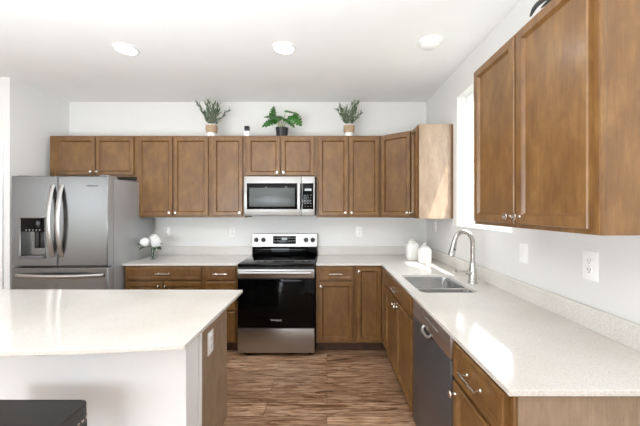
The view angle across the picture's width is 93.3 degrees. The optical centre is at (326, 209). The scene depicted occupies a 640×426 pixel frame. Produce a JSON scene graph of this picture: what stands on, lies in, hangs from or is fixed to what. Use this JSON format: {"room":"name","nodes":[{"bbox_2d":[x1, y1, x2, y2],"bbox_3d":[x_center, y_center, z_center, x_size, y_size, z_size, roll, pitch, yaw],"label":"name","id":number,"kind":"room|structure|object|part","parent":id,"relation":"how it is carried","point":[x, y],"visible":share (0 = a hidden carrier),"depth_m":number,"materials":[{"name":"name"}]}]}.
{"room":"kitchen","nodes":[
{"label":"kitchen","id":0,"kind":"room"},
{"bbox_2d":[0,77,68,288],"bbox_3d":[-3.190,0.071,3.325,0.120,2.765,0.690,0,0,0],"label":"wall","id":1,"kind":"structure","parent":0,"point":[29,115],"depth_m":3.10,"materials":[{"name":"paint"}]},
{"bbox_2d":[69,102,425,255],"bbox_3d":[-0.942,0.097,3.740,4.577,2.815,0.140,0,0,0],"label":"wall","id":2,"kind":"structure","parent":0,"point":[85,118],"depth_m":3.67,"materials":[{"name":"paint"}]},
{"bbox_2d":[50,136,136,179],"bbox_3d":[-2.585,-0.594,3.479,0.960,0.455,0.380,0,0,0],"label":"upper cabinet","id":3,"kind":"object","parent":2,"relation":"attached to","point":[116,156],"visible":0.9,"depth_m":3.33,"materials":[{"name":"brown wood"}]},
{"bbox_3d":[-2.764,-0.594,3.329,0.415,0.419,0.021,0,0,0],"label":"door","id":4,"kind":"part","parent":3,"relation":"part of","materials":[{"name":"brown wood"}]},
{"bbox_3d":[-2.337,-0.594,3.329,0.415,0.419,0.021,0,0,0],"label":"door","id":5,"kind":"part","parent":3,"relation":"part of","materials":[{"name":"brown wood"}]},
{"bbox_2d":[164,227,169,236],"bbox_3d":[-1.945,0.264,3.666,0.074,0.120,0.009,0,0,0],"label":"wall outlet","id":6,"kind":"object","parent":2,"relation":"attached to","point":[166,229],"visible":1,"depth_m":3.66,"materials":[{"name":"white plastic"}]},
{"bbox_2d":[137,136,210,216],"bbox_3d":[-1.695,-0.369,3.479,0.819,0.903,0.380,0,0,0],"label":"upper cabinet","id":7,"kind":"object","parent":2,"relation":"attached to","point":[174,172],"visible":0.97,"depth_m":3.33,"materials":[{"name":"brown wood"}]},
{"bbox_3d":[-1.891,-0.369,3.329,0.380,0.867,0.021,0,0,0],"label":"door","id":8,"kind":"part","parent":7,"relation":"part of","materials":[{"name":"brown wood"}]},
{"bbox_3d":[-1.499,-0.369,3.329,0.380,0.867,0.021,0,0,0],"label":"door","id":9,"kind":"part","parent":7,"relation":"part of","materials":[{"name":"brown wood"}]},
{"bbox_2d":[195,99,230,135],"bbox_3d":[-1.304,-1.041,3.434,0.342,0.440,0.306,0,0,21],"label":"potted plant","id":10,"kind":"object","parent":7,"relation":"on","point":[211,128],"visible":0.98,"depth_m":3.39,"materials":[{"name":"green plant"}]},
{"bbox_3d":[-1.310,-0.893,3.430,0.120,0.145,0.120,0,0,0],"label":"pot","id":11,"kind":"part","parent":10,"relation":"part of","materials":[{"name":"white ceramic"}]},
{"bbox_2d":[157,246,251,254],"bbox_3d":[-1.478,0.490,3.659,1.161,0.100,0.019,0,0,0],"label":"backsplash","id":12,"kind":"structure","parent":2,"relation":"attached to","point":[166,250],"depth_m":3.65,"materials":[{"name":"white stone"}]},
{"bbox_2d":[211,136,251,216],"bbox_3d":[-1.095,-0.369,3.479,0.379,0.903,0.380,0,0,0],"label":"upper cabinet","id":13,"kind":"object","parent":2,"relation":"attached to","point":[227,152],"visible":0.96,"depth_m":3.33,"materials":[{"name":"brown wood"}]},
{"bbox_2d":[244,126,249,135],"bbox_3d":[-0.905,-0.885,3.419,0.058,0.128,0.042,0,0,0],"label":"camera","id":14,"kind":"object","parent":13,"relation":"on","point":[246,128],"visible":0.79,"depth_m":3.40,"materials":[{"name":"white plastic"}]},
{"bbox_2d":[229,227,235,236],"bbox_3d":[-1.147,0.264,3.666,0.074,0.120,0.009,0,0,0],"label":"wall outlet","id":15,"kind":"object","parent":2,"relation":"attached to","point":[232,230],"visible":1,"depth_m":3.66,"materials":[{"name":"white plastic"}]},
{"bbox_2d":[245,136,315,178],"bbox_3d":[-0.511,-0.591,3.479,0.786,0.460,0.380,0,0,0],"label":"upper cabinet","id":16,"kind":"object","parent":2,"relation":"attached to","point":[265,156],"visible":0.94,"depth_m":3.33,"materials":[{"name":"brown wood"}]},
{"bbox_3d":[-0.699,-0.591,3.329,0.364,0.424,0.021,0,0,0],"label":"door","id":17,"kind":"part","parent":16,"relation":"part of","materials":[{"name":"brown wood"}]},
{"bbox_2d":[244,177,315,215],"bbox_3d":[-0.511,-0.147,3.429,0.758,0.426,0.473,0,0,0],"label":"microwave","id":18,"kind":"object","parent":16,"relation":"attached to","point":[263,196],"visible":1,"depth_m":3.24,"materials":[{"name":"silver metal"}]},
{"bbox_3d":[-0.569,-0.148,3.245,0.587,0.280,0.007,0,0,0],"label":"door glass","id":19,"kind":"part","parent":18,"relation":"part of","materials":[{"name":"black glass"}]},
{"bbox_3d":[-0.301,-0.148,3.219,0.034,0.270,0.053,0,0,0],"label":"handle","id":20,"kind":"part","parent":18,"relation":"part of","materials":[{"name":"metal"}]},
{"bbox_3d":[-0.202,-0.149,3.260,0.140,0.422,0.030,0,0,0],"label":"control panel","id":21,"kind":"part","parent":18,"relation":"part of","materials":[{"name":"metal"}]},
{"bbox_2d":[262,106,301,135],"bbox_3d":[-0.506,-1.004,3.417,0.451,0.366,0.201,0,0,0],"label":"potted plant","id":22,"kind":"object","parent":16,"relation":"on","point":[280,131],"visible":0.95,"depth_m":3.39,"materials":[{"name":"green plant"}]},
{"bbox_3d":[-0.512,-0.876,3.430,0.146,0.110,0.146,0,0,0],"label":"pot","id":23,"kind":"part","parent":22,"relation":"part of","materials":[{"name":"black plastic"}]},
{"bbox_3d":[-0.324,-0.591,3.329,0.364,0.424,0.021,0,0,0],"label":"door","id":24,"kind":"part","parent":16,"relation":"part of","materials":[{"name":"brown wood"}]},
{"bbox_2d":[316,136,380,216],"bbox_3d":[0.238,-0.369,3.479,0.711,0.903,0.380,0,0,0],"label":"upper cabinet","id":25,"kind":"object","parent":2,"relation":"attached to","point":[348,168],"visible":1,"depth_m":3.33,"materials":[{"name":"brown wood"}]},
{"bbox_3d":[0.069,-0.369,3.329,0.326,0.867,0.021,0,0,0],"label":"door","id":26,"kind":"part","parent":25,"relation":"part of","materials":[{"name":"brown wood"}]},
{"bbox_2d":[335,100,362,135],"bbox_3d":[0.254,-1.048,3.462,0.314,0.453,0.330,0,0,14],"label":"potted plant","id":27,"kind":"object","parent":25,"relation":"on","point":[348,129],"visible":0.99,"depth_m":3.39,"materials":[{"name":"green plant"}]},
{"bbox_3d":[0.250,-0.893,3.430,0.120,0.145,0.120,0,0,0],"label":"pot","id":28,"kind":"part","parent":27,"relation":"part of","materials":[{"name":"white ceramic"}]},
{"bbox_3d":[0.407,-0.369,3.329,0.326,0.867,0.021,0,0,0],"label":"door","id":29,"kind":"part","parent":25,"relation":"part of","materials":[{"name":"brown wood"}]},
{"bbox_2d":[356,227,361,236],"bbox_3d":[0.390,0.264,3.666,0.074,0.120,0.009,0,0,0],"label":"wall outlet","id":30,"kind":"object","parent":2,"relation":"attached to","point":[358,229],"visible":1,"depth_m":3.66,"materials":[{"name":"white plastic"}]},
{"bbox_2d":[318,246,419,254],"bbox_3d":[0.537,0.490,3.659,1.298,0.100,0.019,0,0,0],"label":"backsplash","id":31,"kind":"structure","parent":2,"relation":"attached to","point":[322,250],"depth_m":3.65,"materials":[{"name":"white stone"}]},
{"bbox_2d":[381,130,411,217],"bbox_3d":[0.900,-0.369,3.379,0.611,0.903,0.579,0,0,0],"label":"upper cabinet","id":32,"kind":"object","parent":2,"relation":"attached to","point":[396,147],"visible":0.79,"depth_m":3.21,"materials":[{"name":"brown wood"}]},
{"bbox_2d":[0,0,519,101],"bbox_3d":[-2.647,-1.336,-0.265,7.707,0.050,7.870,0,0,0],"label":"ceiling","id":33,"kind":"structure","parent":0,"point":[190,50],"depth_m":2.45,"materials":[{"name":"paint"}]},
{"bbox_2d":[112,43,139,55],"bbox_3d":[-1.637,-1.306,2.460,0.192,0.010,0.192,0,0,0],"label":"recessed light","id":34,"kind":"object","parent":33,"relation":"in","point":[123,48],"visible":1,"depth_m":2.46,"materials":[{"name":"white paint"}]},
{"bbox_2d":[272,42,295,54],"bbox_3d":[-0.348,-1.306,2.446,0.192,0.010,0.192,0,0,0],"label":"recessed light","id":35,"kind":"object","parent":33,"relation":"in","point":[284,48],"visible":1,"depth_m":2.44,"materials":[{"name":"white paint"}]},
{"bbox_2d":[417,35,442,50],"bbox_3d":[0.805,-1.291,2.360,0.196,0.040,0.196,0,0,0],"label":"recessed light","id":36,"kind":"object","parent":33,"relation":"attached to","point":[431,42],"visible":1,"depth_m":2.32,"materials":[{"name":"white plastic"}]},
{"bbox_2d":[223,340,415,425],"bbox_3d":[-2.647,1.479,-0.265,7.707,0.050,7.870,0,0,0],"label":"floor","id":37,"kind":"structure","parent":0,"point":[320,387],"depth_m":2.43,"materials":[{"name":"wood"}]},
{"bbox_2d":[0,400,86,425],"bbox_3d":[-1.200,1.121,1.060,0.456,0.668,0.408,0,0,0],"label":"counter stool","id":38,"kind":"object","parent":37,"relation":"on","point":[12,412],"visible":1,"depth_m":1.18,"materials":[{"name":"black leather"}]},
{"bbox_2d":[12,175,152,289],"bbox_3d":[-2.515,0.561,3.176,0.906,1.785,0.809,0,0,0],"label":"refrigerator","id":39,"kind":"object","parent":37,"relation":"on","point":[69,232],"visible":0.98,"depth_m":2.84,"materials":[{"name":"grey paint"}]},
{"bbox_3d":[-2.768,0.142,2.869,0.225,0.124,0.052,0,0,0],"label":"control panel","id":40,"kind":"part","parent":39,"relation":"part of","materials":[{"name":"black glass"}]},
{"bbox_3d":[-2.753,0.104,2.880,0.430,0.849,0.080,0,0,0],"label":"door","id":41,"kind":"part","parent":39,"relation":"part of","materials":[{"name":"metal"}]},
{"bbox_3d":[-2.577,0.102,2.817,0.041,0.682,0.070,0,0,0],"label":"handle","id":42,"kind":"part","parent":39,"relation":"part of","materials":[{"name":"metal"}]},
{"bbox_3d":[-2.515,0.614,2.812,0.833,0.036,0.081,0,0,0],"label":"handle","id":43,"kind":"part","parent":39,"relation":"part of","materials":[{"name":"metal"}]},
{"bbox_3d":[-2.493,0.102,2.817,0.041,0.682,0.070,0,0,0],"label":"handle","id":44,"kind":"part","parent":39,"relation":"part of","materials":[{"name":"metal"}]},
{"bbox_3d":[-2.515,0.948,2.880,0.906,0.813,0.080,0,0,0],"label":"freezer drawer","id":45,"kind":"part","parent":39,"relation":"part of","materials":[{"name":"metal"}]},
{"bbox_3d":[-2.297,0.104,2.880,0.470,0.849,0.080,0,0,0],"label":"door","id":46,"kind":"part","parent":39,"relation":"part of","materials":[{"name":"metal"}]},
{"bbox_2d":[0,309,226,425],"bbox_3d":[-1.597,1.008,1.702,1.907,0.893,0.617,0,0,0],"label":"kitchen island","id":47,"kind":"object","parent":37,"relation":"on","point":[188,386],"visible":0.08,"depth_m":1.41,"materials":[{"name":"white paint"}]},
{"bbox_2d":[0,289,242,356],"bbox_3d":[-1.595,0.550,1.602,2.050,0.020,0.916,0,0,0],"label":"island countertop","id":48,"kind":"structure","parent":47,"relation":"on","point":[33,322],"depth_m":1.49,"materials":[{"name":"white stone"}]},
{"bbox_3d":[-0.649,1.008,1.546,0.012,0.893,0.022,0,0,0],"label":"corner trim","id":49,"kind":"part","parent":47,"relation":"part of","materials":[{"name":"white paint"}]},
{"bbox_2d":[207,328,212,355],"bbox_3d":[-0.650,0.739,1.690,0.009,0.126,0.078,0,0,0],"label":"wall outlet","id":50,"kind":"object","parent":47,"relation":"attached to","point":[210,334],"visible":1,"depth_m":1.67,"materials":[{"name":"white plastic"}]},
{"bbox_3d":[-0.658,1.008,1.766,0.006,0.893,0.418,0,0,0],"label":"panel","id":51,"kind":"part","parent":47,"relation":"part of","materials":[{"name":"brown wood"}]},
{"bbox_2d":[125,266,203,289],"bbox_3d":[-1.648,1.008,3.337,0.803,0.893,0.664,0,0,0],"label":"base cabinet","id":52,"kind":"object","parent":37,"relation":"on","point":[136,277],"visible":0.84,"depth_m":3.04,"materials":[{"name":"brown wood"}]},
{"bbox_3d":[-1.840,1.028,3.050,0.372,0.603,0.021,0,0,0],"label":"door","id":53,"kind":"part","parent":52,"relation":"part of","materials":[{"name":"brown wood"}]},
{"bbox_3d":[-1.648,0.641,3.050,0.756,0.130,0.021,0,0,0],"label":"drawer","id":54,"kind":"part","parent":52,"relation":"part of","materials":[{"name":"brown wood"}]},
{"bbox_3d":[-1.456,1.028,3.050,0.372,0.603,0.021,0,0,0],"label":"door","id":55,"kind":"part","parent":52,"relation":"part of","materials":[{"name":"brown wood"}]},
{"bbox_2d":[122,255,251,265],"bbox_3d":[-1.478,0.550,3.351,1.161,0.020,0.636,0,0,0],"label":"countertop","id":56,"kind":"structure","parent":52,"relation":"on","point":[161,260],"depth_m":3.23,"materials":[{"name":"white stone"}]},
{"bbox_3d":[-1.905,0.477,3.310,0.084,0.125,0.084,0,0,0],"label":"vase","id":57,"kind":"object","parent":56,"relation":"on","visible":0},
{"bbox_2d":[138,238,152,258],"bbox_3d":[-1.978,0.416,3.280,0.108,0.236,0.122,0,0,33],"label":"flower","id":58,"kind":"object","parent":57,"relation":"in","point":[144,242],"visible":1,"depth_m":3.25,"materials":[{"name":"white plant"}]},
{"bbox_2d":[149,234,158,246],"bbox_3d":[-1.935,0.402,3.380,0.107,0.265,0.107,0,0,19],"label":"flower","id":59,"kind":"object","parent":57,"relation":"in","point":[153,236],"visible":0.53,"depth_m":3.35,"materials":[{"name":"white plant"}]},
{"bbox_2d":[151,238,162,258],"bbox_3d":[-1.844,0.416,3.273,0.118,0.236,0.123,0,0,-35],"label":"flower","id":60,"kind":"object","parent":57,"relation":"in","point":[155,242],"visible":1,"depth_m":3.24,"materials":[{"name":"white plant"}]},
{"bbox_2d":[204,266,238,349],"bbox_3d":[-1.071,1.008,3.337,0.347,0.893,0.664,0,0,0],"label":"base cabinet","id":61,"kind":"object","parent":37,"relation":"on","point":[215,277],"visible":0.38,"depth_m":3.05,"materials":[{"name":"brown wood"}]},
{"bbox_3d":[-1.071,0.868,3.050,0.300,0.283,0.021,0,0,0],"label":"drawer","id":62,"kind":"part","parent":61,"relation":"part of","materials":[{"name":"brown wood"}]},
{"bbox_3d":[-1.071,0.641,3.050,0.300,0.130,0.021,0,0,0],"label":"drawer","id":63,"kind":"part","parent":61,"relation":"part of","materials":[{"name":"brown wood"}]},
{"bbox_3d":[-1.071,1.179,3.050,0.300,0.300,0.021,0,0,0],"label":"drawer","id":64,"kind":"part","parent":61,"relation":"part of","materials":[{"name":"brown wood"}]},
{"bbox_2d":[238,233,316,353],"bbox_3d":[-0.504,0.868,3.286,0.770,1.172,0.717,0,0,0],"label":"range","id":65,"kind":"object","parent":37,"relation":"on","point":[277,302],"visible":1,"depth_m":2.98,"materials":[{"name":"black glass"}]},
{"bbox_3d":[-0.504,0.616,2.956,0.700,0.034,0.057,0,0,0],"label":"handle","id":66,"kind":"part","parent":65,"relation":"part of","materials":[{"name":"metal"}]},
{"bbox_3d":[-0.504,1.292,3.002,0.760,0.243,0.035,0,0,0],"label":"storage drawer","id":67,"kind":"part","parent":65,"relation":"part of","materials":[{"name":"metal"}]},
{"bbox_3d":[-0.504,0.920,3.002,0.760,0.483,0.035,0,0,0],"label":"oven door","id":68,"kind":"part","parent":65,"relation":"part of","materials":[{"name":"black glass"}]},
{"bbox_3d":[-0.504,0.631,3.002,0.760,0.090,0.037,0,0,0],"label":"door rail","id":69,"kind":"part","parent":65,"relation":"part of","materials":[{"name":"metal"}]},
{"bbox_2d":[238,255,316,266],"bbox_3d":[-0.504,0.546,3.283,0.760,0.029,0.604,0,0,0],"label":"cooktop","id":70,"kind":"object","parent":65,"relation":"in","point":[254,260],"depth_m":3.12,"materials":[{"name":"black glass"}]},
{"bbox_3d":[-0.504,0.359,3.605,0.770,0.154,0.070,0,0,0],"label":"control panel","id":71,"kind":"part","parent":65,"relation":"part of","materials":[{"name":"metal"}]},
{"bbox_2d":[316,266,354,349],"bbox_3d":[0.086,1.008,3.337,0.396,0.893,0.664,0,0,0],"label":"base cabinet","id":72,"kind":"object","parent":37,"relation":"on","point":[335,285],"visible":0.94,"depth_m":3.05,"materials":[{"name":"brown wood"}]},
{"bbox_3d":[0.086,0.641,3.050,0.349,0.130,0.021,0,0,0],"label":"drawer","id":73,"kind":"part","parent":72,"relation":"part of","materials":[{"name":"brown wood"}]},
{"bbox_3d":[0.086,1.028,3.050,0.349,0.603,0.021,0,0,0],"label":"door","id":74,"kind":"part","parent":72,"relation":"part of","materials":[{"name":"brown wood"}]},
{"bbox_2d":[354,266,386,349],"bbox_3d":[0.746,1.008,3.275,0.920,0.893,0.788,0,0,0],"label":"base cabinet","id":75,"kind":"object","parent":37,"relation":"on","point":[370,285],"visible":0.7,"depth_m":3.05,"materials":[{"name":"brown wood"}]},
{"bbox_3d":[0.561,0.953,2.963,0.021,0.753,0.150,0,0,0],"label":"door","id":76,"kind":"part","parent":75,"relation":"part of","materials":[{"name":"brown wood"}]},
{"bbox_2d":[316,255,639,395],"bbox_3d":[0.547,0.550,2.288,1.318,0.020,2.763,0,0,0],"label":"countertop","id":77,"kind":"structure","parent":75,"relation":"on","point":[528,349],"depth_m":1.26,"materials":[{"name":"white stone"}]},
{"bbox_2d":[406,237,418,259],"bbox_3d":[0.932,0.419,3.300,0.132,0.242,0.132,0,0,0],"label":"canister","id":78,"kind":"object","parent":77,"relation":"on","point":[412,246],"visible":0.98,"depth_m":3.24,"materials":[{"name":"white ceramic"}]},
{"bbox_2d":[418,242,431,262],"bbox_3d":[1.005,0.436,3.110,0.128,0.207,0.128,0,0,0],"label":"canister","id":79,"kind":"object","parent":77,"relation":"on","point":[424,252],"visible":1,"depth_m":3.05,"materials":[{"name":"white ceramic"}]},
{"bbox_2d":[404,277,473,292],"bbox_3d":[0.806,0.668,2.256,0.419,0.214,0.574,0,0,0],"label":"sink","id":80,"kind":"object","parent":77,"relation":"in","point":[423,284],"visible":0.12,"depth_m":2.52,"materials":[{"name":"metal"}]},
{"bbox_3d":[0.806,0.668,2.347,0.391,0.214,0.364,0,0,0],"label":"bowl","id":81,"kind":"part","parent":80,"relation":"part of","materials":[{"name":"metal"}]},
{"bbox_3d":[0.806,0.655,2.053,0.391,0.189,0.164,0,0,0],"label":"bowl","id":82,"kind":"part","parent":80,"relation":"part of","materials":[{"name":"metal"}]},
{"bbox_2d":[448,230,477,283],"bbox_3d":[0.998,0.342,2.222,0.229,0.396,0.068,0,0,-9],"label":"faucet","id":83,"kind":"object","parent":77,"relation":"on","point":[472,272],"visible":1,"depth_m":2.21,"materials":[{"name":"silver metal"}]},
{"bbox_3d":[1.001,0.458,2.204,0.143,0.049,0.036,0,0,-21],"label":"lever","id":84,"kind":"part","parent":83,"relation":"part of","materials":[{"name":"silver metal"}]},
{"bbox_2d":[385,271,412,411],"bbox_3d":[0.861,1.008,2.423,0.688,0.893,0.913,0,0,0],"label":"base cabinet","id":85,"kind":"object","parent":37,"relation":"on","point":[398,302],"visible":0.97,"depth_m":2.32,"materials":[{"name":"brown wood"}]},
{"bbox_3d":[0.561,1.028,2.643,0.021,0.603,0.427,0,0,0],"label":"door","id":86,"kind":"part","parent":85,"relation":"part of","materials":[{"name":"brown wood"}]},
{"bbox_3d":[0.561,0.641,2.423,0.021,0.130,0.866,0,0,0],"label":"drawer","id":87,"kind":"part","parent":85,"relation":"part of","materials":[{"name":"brown wood"}]},
{"bbox_3d":[0.561,1.028,2.204,0.021,0.603,0.427,0,0,0],"label":"door","id":88,"kind":"part","parent":85,"relation":"part of","materials":[{"name":"brown wood"}]},
{"bbox_2d":[413,298,454,425],"bbox_3d":[0.841,1.010,1.658,0.630,0.888,0.604,0,0,0],"label":"dishwasher","id":89,"kind":"object","parent":37,"relation":"on","point":[433,377],"visible":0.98,"depth_m":1.61,"materials":[{"name":"grey metal"}]},
{"bbox_3d":[0.544,0.672,1.658,0.034,0.037,0.148,0,0,0],"label":"handle","id":90,"kind":"part","parent":89,"relation":"part of","materials":[{"name":"metal"}]},
{"bbox_2d":[447,341,639,425],"bbox_3d":[0.861,1.008,1.135,0.688,0.893,0.428,0,0,0],"label":"base cabinet","id":91,"kind":"object","parent":37,"relation":"on","point":[478,400],"visible":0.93,"depth_m":0.92,"materials":[{"name":"brown wood"}]},
{"bbox_3d":[0.536,0.791,1.298,0.030,0.030,0.031,0,0,0],"label":"knob","id":92,"kind":"part","parent":91,"relation":"part of","materials":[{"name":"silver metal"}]},
{"bbox_3d":[0.534,0.651,1.137,0.034,0.018,0.135,0,0,0],"label":"handle","id":93,"kind":"part","parent":91,"relation":"part of","materials":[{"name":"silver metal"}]},
{"bbox_3d":[0.561,1.038,1.137,0.021,0.583,0.377,0,0,0],"label":"door","id":94,"kind":"part","parent":91,"relation":"part of","materials":[{"name":"brown wood"}]},
{"bbox_3d":[0.561,0.651,1.137,0.021,0.150,0.377,0,0,0],"label":"drawer","id":95,"kind":"part","parent":91,"relation":"part of","materials":[{"name":"brown wood"}]},
{"bbox_3d":[0.894,0.955,0.923,0.620,0.788,0.004,0,0,0],"label":"panel","id":96,"kind":"part","parent":91,"relation":"part of","materials":[{"name":"brown wood"}]},
{"bbox_2d":[426,0,639,323],"bbox_3d":[1.277,0.097,-0.265,0.140,2.815,7.870,0,0,0],"label":"wall","id":97,"kind":"structure","parent":0,"point":[554,265],"depth_m":1.85,"materials":[{"name":"paint"}]},
{"bbox_2d":[408,124,452,218],"bbox_3d":[1.016,-0.369,2.994,0.380,0.903,0.227,0,0,0],"label":"upper cabinet","id":98,"kind":"object","parent":97,"relation":"attached to","point":[431,144],"visible":1,"depth_m":2.88,"materials":[{"name":"brown wood"}]},
{"bbox_3d":[0.867,-0.369,2.997,0.021,0.867,0.175,0,0,0],"label":"door","id":99,"kind":"part","parent":98,"relation":"part of","materials":[{"name":"brown wood"}]},
{"bbox_2d":[434,222,436,232],"bbox_3d":[1.202,0.189,3.360,0.009,0.120,0.074,0,0,0],"label":"wall outlet","id":100,"kind":"object","parent":97,"relation":"attached to","point":[435,223],"visible":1,"depth_m":3.34,"materials":[{"name":"white plastic"}]},
{"bbox_2d":[456,91,511,233],"bbox_3d":[1.271,-0.446,2.385,0.152,1.200,0.830,0,0,0],"label":"window","id":101,"kind":"structure","parent":97,"relation":"in","point":[470,223],"depth_m":2.76,"materials":[{"name":"white plastic"}]},
{"bbox_3d":[1.332,-0.721,2.385,0.020,0.590,0.770,0,0,0],"label":"sash","id":102,"kind":"part","parent":101,"relation":"part of","materials":[{"name":"white plastic"}]},
{"bbox_3d":[1.244,0.148,2.385,0.097,0.012,0.830,0,0,0],"label":"sill","id":103,"kind":"part","parent":101,"relation":"part of","materials":[{"name":"white paint"}]},
{"bbox_3d":[1.309,-0.171,2.385,0.020,0.590,0.770,0,0,0],"label":"sash","id":104,"kind":"part","parent":101,"relation":"part of","materials":[{"name":"white plastic"}]},
{"bbox_2d":[519,243,527,263],"bbox_3d":[1.203,0.264,1.850,0.008,0.120,0.074,0,0,0],"label":"light switch","id":105,"kind":"object","parent":97,"relation":"attached to","point":[523,248],"visible":1,"depth_m":1.84,"materials":[{"name":"white plastic"}]},
{"bbox_2d":[429,247,639,351],"bbox_3d":[1.196,0.490,2.288,0.019,0.100,2.763,0,0,0],"label":"backsplash","id":106,"kind":"structure","parent":97,"relation":"attached to","point":[626,332],"depth_m":1.52,"materials":[{"name":"white stone"}]},
{"bbox_2d":[474,0,639,235],"bbox_3d":[1.016,-0.369,1.378,0.380,0.903,0.822,0,0,0],"label":"upper cabinet","id":107,"kind":"object","parent":97,"relation":"attached to","point":[557,106],"visible":1,"depth_m":1.11,"materials":[{"name":"brown wood"}]},
{"bbox_3d":[0.867,-0.369,1.576,0.021,0.867,0.380,0,0,0],"label":"door","id":108,"kind":"part","parent":107,"relation":"part of","materials":[{"name":"brown wood"}]},
{"bbox_3d":[0.841,0.029,1.414,0.030,0.030,0.031,0,0,0],"label":"knob","id":109,"kind":"part","parent":107,"relation":"part of","materials":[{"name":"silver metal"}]},
{"bbox_3d":[0.841,0.029,1.346,0.030,0.030,0.031,0,0,0],"label":"knob","id":110,"kind":"part","parent":107,"relation":"part of","materials":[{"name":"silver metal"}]},
{"bbox_2d":[530,0,550,16],"bbox_3d":[1.010,-0.914,1.210,0.245,0.185,0.421,0,0,0],"label":"potted plant","id":111,"kind":"object","parent":107,"relation":"on","point":[538,3],"visible":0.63,"depth_m":1.32,"materials":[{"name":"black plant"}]},
{"bbox_3d":[0.867,-0.369,1.184,0.021,0.867,0.380,0,0,0],"label":"door","id":112,"kind":"part","parent":107,"relation":"part of","materials":[{"name":"brown wood"}]},
{"bbox_2d":[582,250,598,281],"bbox_3d":[1.202,0.254,1.381,0.009,0.134,0.083,0,0,0],"label":"wall outlet","id":113,"kind":"object","parent":97,"relation":"attached to","point":[590,259],"visible":1,"depth_m":1.37,"materials":[{"name":"white plastic"}]},
{"bbox_2d":[586,257,592,264],"bbox_3d":[1.200,0.233,1.381,0.003,0.033,0.033,0,0,0],"label":"socket","id":114,"kind":"object","parent":113,"relation":"attached to","point":[589,260],"depth_m":1.38,"materials":[{"name":"white plastic"}]},
{"bbox_2d":[586,266,592,273],"bbox_3d":[1.200,0.275,1.381,0.003,0.033,0.033,0,0,0],"label":"socket","id":115,"kind":"object","parent":113,"relation":"attached to","point":[589,269],"depth_m":1.38,"materials":[{"name":"white plastic"}]},
{"bbox_3d":[-4.875,0.071,3.040,3.250,2.765,0.120,0,0,0],"label":"wall","id":116,"kind":"structure","parent":0,"visible":0},
{"bbox_2d":[0,143,3,288],"bbox_3d":[-3.655,0.399,2.990,0.930,2.110,0.120,0,0,0],"label":"door","id":117,"kind":"structure","parent":116,"relation":"in","point":[1,144],"depth_m":2.96,"materials":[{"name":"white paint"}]}
]}

